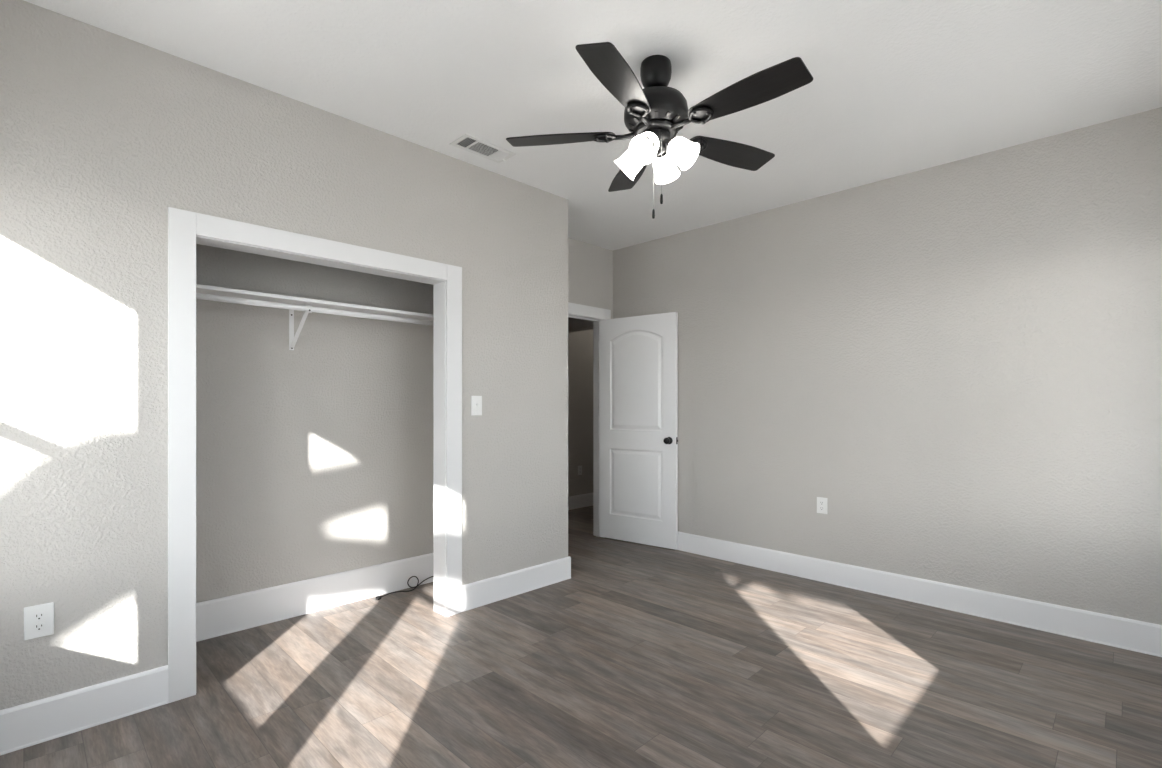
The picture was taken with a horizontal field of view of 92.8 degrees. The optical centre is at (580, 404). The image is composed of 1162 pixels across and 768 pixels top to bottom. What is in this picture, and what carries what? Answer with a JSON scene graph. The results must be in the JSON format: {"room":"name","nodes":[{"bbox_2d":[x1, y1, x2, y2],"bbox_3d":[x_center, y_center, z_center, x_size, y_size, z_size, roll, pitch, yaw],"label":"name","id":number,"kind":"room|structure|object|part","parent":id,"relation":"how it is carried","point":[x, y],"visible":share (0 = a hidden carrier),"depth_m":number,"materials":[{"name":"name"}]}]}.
{"room":"empty bedroom","nodes":[
{"label":"empty bedroom","id":0,"kind":"room"},
{"bbox_2d":[0,0,567,709],"bbox_3d":[-1.498,-0.115,3.118,0.771,2.730,3.215,0,0,45],"label":"wall","id":1,"kind":"structure","parent":0,"point":[103,132],"depth_m":2.26,"materials":[{"name":"beige paint"}]},
{"bbox_2d":[24,602,53,639],"bbox_3d":[-2.008,0.802,2.049,0.009,0.121,0.080,0,0,45],"label":"wall outlet","id":2,"kind":"object","parent":1,"relation":"attached to","point":[38,619],"visible":1,"depth_m":2.05,"materials":[{"name":"white plastic"}]},
{"bbox_2d":[34,623,44,630],"bbox_3d":[-2.007,0.822,2.048,0.003,0.028,0.029,0,0,45],"label":"receptacle","id":3,"kind":"object","parent":2,"relation":"attached to","point":[37,626],"depth_m":2.05,"materials":[{"name":"white plastic"}]},
{"bbox_2d":[34,612,44,619],"bbox_3d":[-2.007,0.782,2.048,0.003,0.028,0.029,0,0,45],"label":"receptacle","id":4,"kind":"object","parent":2,"relation":"attached to","point":[37,615],"depth_m":2.05,"materials":[{"name":"white plastic"}]},
{"bbox_2d":[0,665,168,754],"bbox_3d":[-2.007,1.173,2.046,0.017,0.155,0.777,0,0,45],"label":"baseboard","id":5,"kind":"structure","parent":1,"relation":"attached to","point":[25,725],"depth_m":2.12,"materials":[{"name":"white paint"}]},
{"bbox_2d":[168,207,461,702],"bbox_3d":[-1.274,0.210,2.876,0.148,2.079,1.433,0,0,45],"label":"trim","id":6,"kind":"structure","parent":1,"relation":"attached to","point":[186,229],"depth_m":2.45,"materials":[{"name":"white paint"}]},
{"bbox_2d":[471,396,481,415],"bbox_3d":[-0.643,0.005,3.421,0.016,0.122,0.078,0,0,45],"label":"light switch","id":7,"kind":"object","parent":1,"relation":"attached to","point":[476,401],"visible":1,"depth_m":3.42,"materials":[{"name":"white plastic"}]},
{"bbox_2d":[196,238,612,602],"bbox_3d":[-1.294,-0.115,3.775,0.135,2.730,4.435,0,0,45],"label":"wall","id":8,"kind":"structure","parent":0,"point":[314,459],"depth_m":3.34,"materials":[{"name":"beige paint"}]},
{"bbox_2d":[289,302,312,349],"bbox_3d":[-1.602,-0.444,3.157,0.298,0.242,0.032,0,0,45],"label":"shelf bracket","id":9,"kind":"object","parent":8,"relation":"attached to","point":[292,339],"visible":0.84,"depth_m":3.23,"materials":[{"name":"white metal"}]},
{"bbox_2d":[196,293,432,325],"bbox_3d":[-1.486,-0.532,3.095,0.030,0.030,2.998,0,0,45],"label":"closet rod","id":10,"kind":"object","parent":9,"relation":"attached to","point":[201,296],"visible":0.33,"depth_m":3.04,"materials":[{"name":"white paint"}]},
{"bbox_2d":[196,284,432,320],"bbox_3d":[-1.573,-0.576,3.181,0.304,0.019,2.998,0,0,45],"label":"closet shelf","id":11,"kind":"object","parent":8,"relation":"attached to","point":[205,289],"visible":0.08,"depth_m":3.06,"materials":[{"name":"white paint"}]},
{"bbox_2d":[196,553,570,641],"bbox_3d":[-1.409,1.150,3.111,0.668,0.200,3.132,0,0,45],"label":"baseboard","id":12,"kind":"structure","parent":8,"relation":"attached to","point":[217,617],"depth_m":3.42,"materials":[{"name":"white paint"}]},
{"bbox_2d":[568,302,610,537],"bbox_3d":[-0.114,0.173,4.962,0.138,2.153,0.989,0,0,45],"label":"trim","id":13,"kind":"structure","parent":8,"relation":"attached to","point":[577,311],"depth_m":5.24,"materials":[{"name":"white paint"}]},
{"bbox_2d":[599,312,677,549],"bbox_3d":[0.499,0.222,4.978,0.820,2.033,0.167,0,0,37],"label":"door","id":14,"kind":"structure","parent":13,"relation":"attached to","point":[638,355],"depth_m":4.95,"materials":[{"name":"white paint"}]},
{"bbox_3d":[0.741,0.308,4.736,0.064,0.064,0.066,0,0,37],"label":"knob","id":15,"kind":"part","parent":14,"relation":"part of","materials":[{"name":"black metal"}]},
{"bbox_2d":[568,330,592,496],"bbox_3d":[-1.523,-0.115,5.294,0.120,2.730,6.070,0,0,45],"label":"wall","id":16,"kind":"structure","parent":0,"point":[580,343],"depth_m":6.74,"materials":[{"name":"beige paint"}]},
{"bbox_2d":[578,465,581,474],"bbox_3d":[-0.012,0.797,6.725,0.009,0.114,0.072,0,0,45],"label":"wall outlet","id":17,"kind":"object","parent":16,"relation":"attached to","point":[579,467],"visible":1,"depth_m":6.72,"materials":[{"name":"white plastic"}]},
{"bbox_2d":[568,493,592,509],"bbox_3d":[-1.517,1.173,5.203,0.017,0.155,5.950,0,0,45],"label":"baseboard","id":18,"kind":"structure","parent":16,"relation":"attached to","point":[584,500],"depth_m":6.72,"materials":[{"name":"white paint"}]},
{"bbox_2d":[568,317,592,332],"bbox_3d":[0.169,-1.165,6.130,1.105,0.630,0.120,0,0,45],"label":"ceiling","id":19,"kind":"structure","parent":0,"point":[574,325],"depth_m":6.25,"materials":[{"name":"beige paint"}]},
{"bbox_2d":[0,506,1161,767],"bbox_3d":[0.309,1.280,3.406,5.380,0.060,6.170,0,0,45],"label":"floor","id":20,"kind":"structure","parent":0,"point":[647,656],"depth_m":2.44,"materials":[{"name":"brown wood"}]},
{"bbox_2d":[375,576,432,599],"bbox_3d":[-1.047,1.208,3.852,0.065,0.084,0.847,0,0,42],"label":"power cord","id":21,"kind":"object","parent":20,"relation":"on","point":[377,597],"visible":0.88,"depth_m":3.72,"materials":[{"name":"black rubber"}]},
{"bbox_2d":[24,0,1161,250],"bbox_3d":[0.309,-1.530,3.406,5.380,0.100,6.170,0,0,45],"label":"ceiling","id":22,"kind":"structure","parent":0,"point":[897,87],"depth_m":2.45,"materials":[{"name":"paint"}]},
{"bbox_2d":[450,133,515,162],"bbox_3d":[-0.563,-1.472,3.195,0.170,0.016,0.348,0,0,45],"label":"ceiling vent","id":23,"kind":"object","parent":22,"relation":"in","point":[467,142],"visible":1,"depth_m":3.19,"materials":[{"name":"white metal"}]},
{"bbox_2d":[506,42,812,218],"bbox_3d":[0.357,-1.154,2.368,1.220,0.652,1.278,0,0,45],"label":"ceiling fan","id":24,"kind":"object","parent":22,"relation":"hanging from","point":[654,114],"visible":1,"depth_m":2.30,"materials":[{"name":"black metal"}]},
{"bbox_3d":[-0.086,-1.181,2.455,0.479,0.006,0.150,0,11,8],"label":"blade","id":25,"kind":"part","parent":24,"relation":"part of","materials":[{"name":"black laminate"}]},
{"bbox_3d":[0.142,-1.181,2.025,0.150,0.006,0.479,13,6,26],"label":"blade","id":26,"kind":"part","parent":24,"relation":"part of","materials":[{"name":"black laminate"}]},
{"bbox_3d":[0.253,-1.181,2.805,0.150,0.006,0.479,-12,2,-10],"label":"blade","id":27,"kind":"part","parent":24,"relation":"part of","materials":[{"name":"black wood"}]},
{"bbox_3d":[0.216,-1.065,2.454,0.136,0.136,0.119,0,0,28],"label":"lamp shade","id":28,"kind":"part","parent":24,"relation":"part of","materials":[{"name":"white glass"}]},
{"bbox_3d":[0.268,-1.065,2.289,0.119,0.136,0.136,0,0,28],"label":"lamp shade","id":29,"kind":"part","parent":24,"relation":"part of","materials":[{"name":"white glass"}]},
{"bbox_3d":[0.275,-1.081,2.302,0.048,0.063,0.068,0,0,28],"label":"bulb","id":30,"kind":"part","parent":24,"relation":"part of","materials":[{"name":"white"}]},
{"bbox_3d":[0.296,-1.107,2.342,0.052,0.048,0.069,0,0,28],"label":"lamp arm","id":31,"kind":"part","parent":24,"relation":"part of","materials":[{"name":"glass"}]},
{"bbox_3d":[0.323,-1.009,2.462,0.001,0.282,0.002,0,0,45],"label":"pull chain","id":32,"kind":"part","parent":24,"relation":"part of","materials":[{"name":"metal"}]},
{"bbox_3d":[0.340,-1.018,2.333,0.001,0.264,0.002,0,0,45],"label":"pull chain","id":33,"kind":"part","parent":24,"relation":"part of","materials":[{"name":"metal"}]},
{"bbox_3d":[0.382,-1.065,2.505,0.119,0.136,0.136,0,0,28],"label":"lamp shade","id":34,"kind":"part","parent":24,"relation":"part of","materials":[{"name":"white glass"}]},
{"bbox_3d":[0.433,-1.065,2.340,0.136,0.136,0.119,0,0,28],"label":"lamp shade","id":35,"kind":"part","parent":24,"relation":"part of","materials":[{"name":"white glass"}]},
{"bbox_3d":[0.691,-1.181,2.591,0.479,0.006,0.150,0,-12,-28],"label":"blade","id":36,"kind":"part","parent":24,"relation":"part of","materials":[{"name":"black laminate"}]},
{"bbox_3d":[0.622,-1.181,2.108,0.479,0.006,0.150,0,-12,44],"label":"blade","id":37,"kind":"part","parent":24,"relation":"part of","materials":[{"name":"black laminate"}]},
{"bbox_2d":[613,107,1161,624],"bbox_3d":[1.779,-0.115,3.933,4.035,2.730,0.120,0,0,45],"label":"wall","id":38,"kind":"structure","parent":0,"point":[963,357],"depth_m":3.38,"materials":[{"name":"beige paint"}]},
{"bbox_2d":[817,497,826,513],"bbox_3d":[1.706,0.713,3.914,0.074,0.114,0.009,0,0,45],"label":"wall outlet","id":39,"kind":"object","parent":38,"relation":"attached to","point":[821,502],"visible":1,"depth_m":3.91,"materials":[{"name":"white plastic"}]},
{"bbox_2d":[676,532,1161,656],"bbox_3d":[1.700,1.173,3.915,3.921,0.155,0.017,0,0,45],"label":"baseboard","id":40,"kind":"structure","parent":38,"relation":"attached to","point":[1115,631],"depth_m":3.36,"materials":[{"name":"white paint"}]}
]}

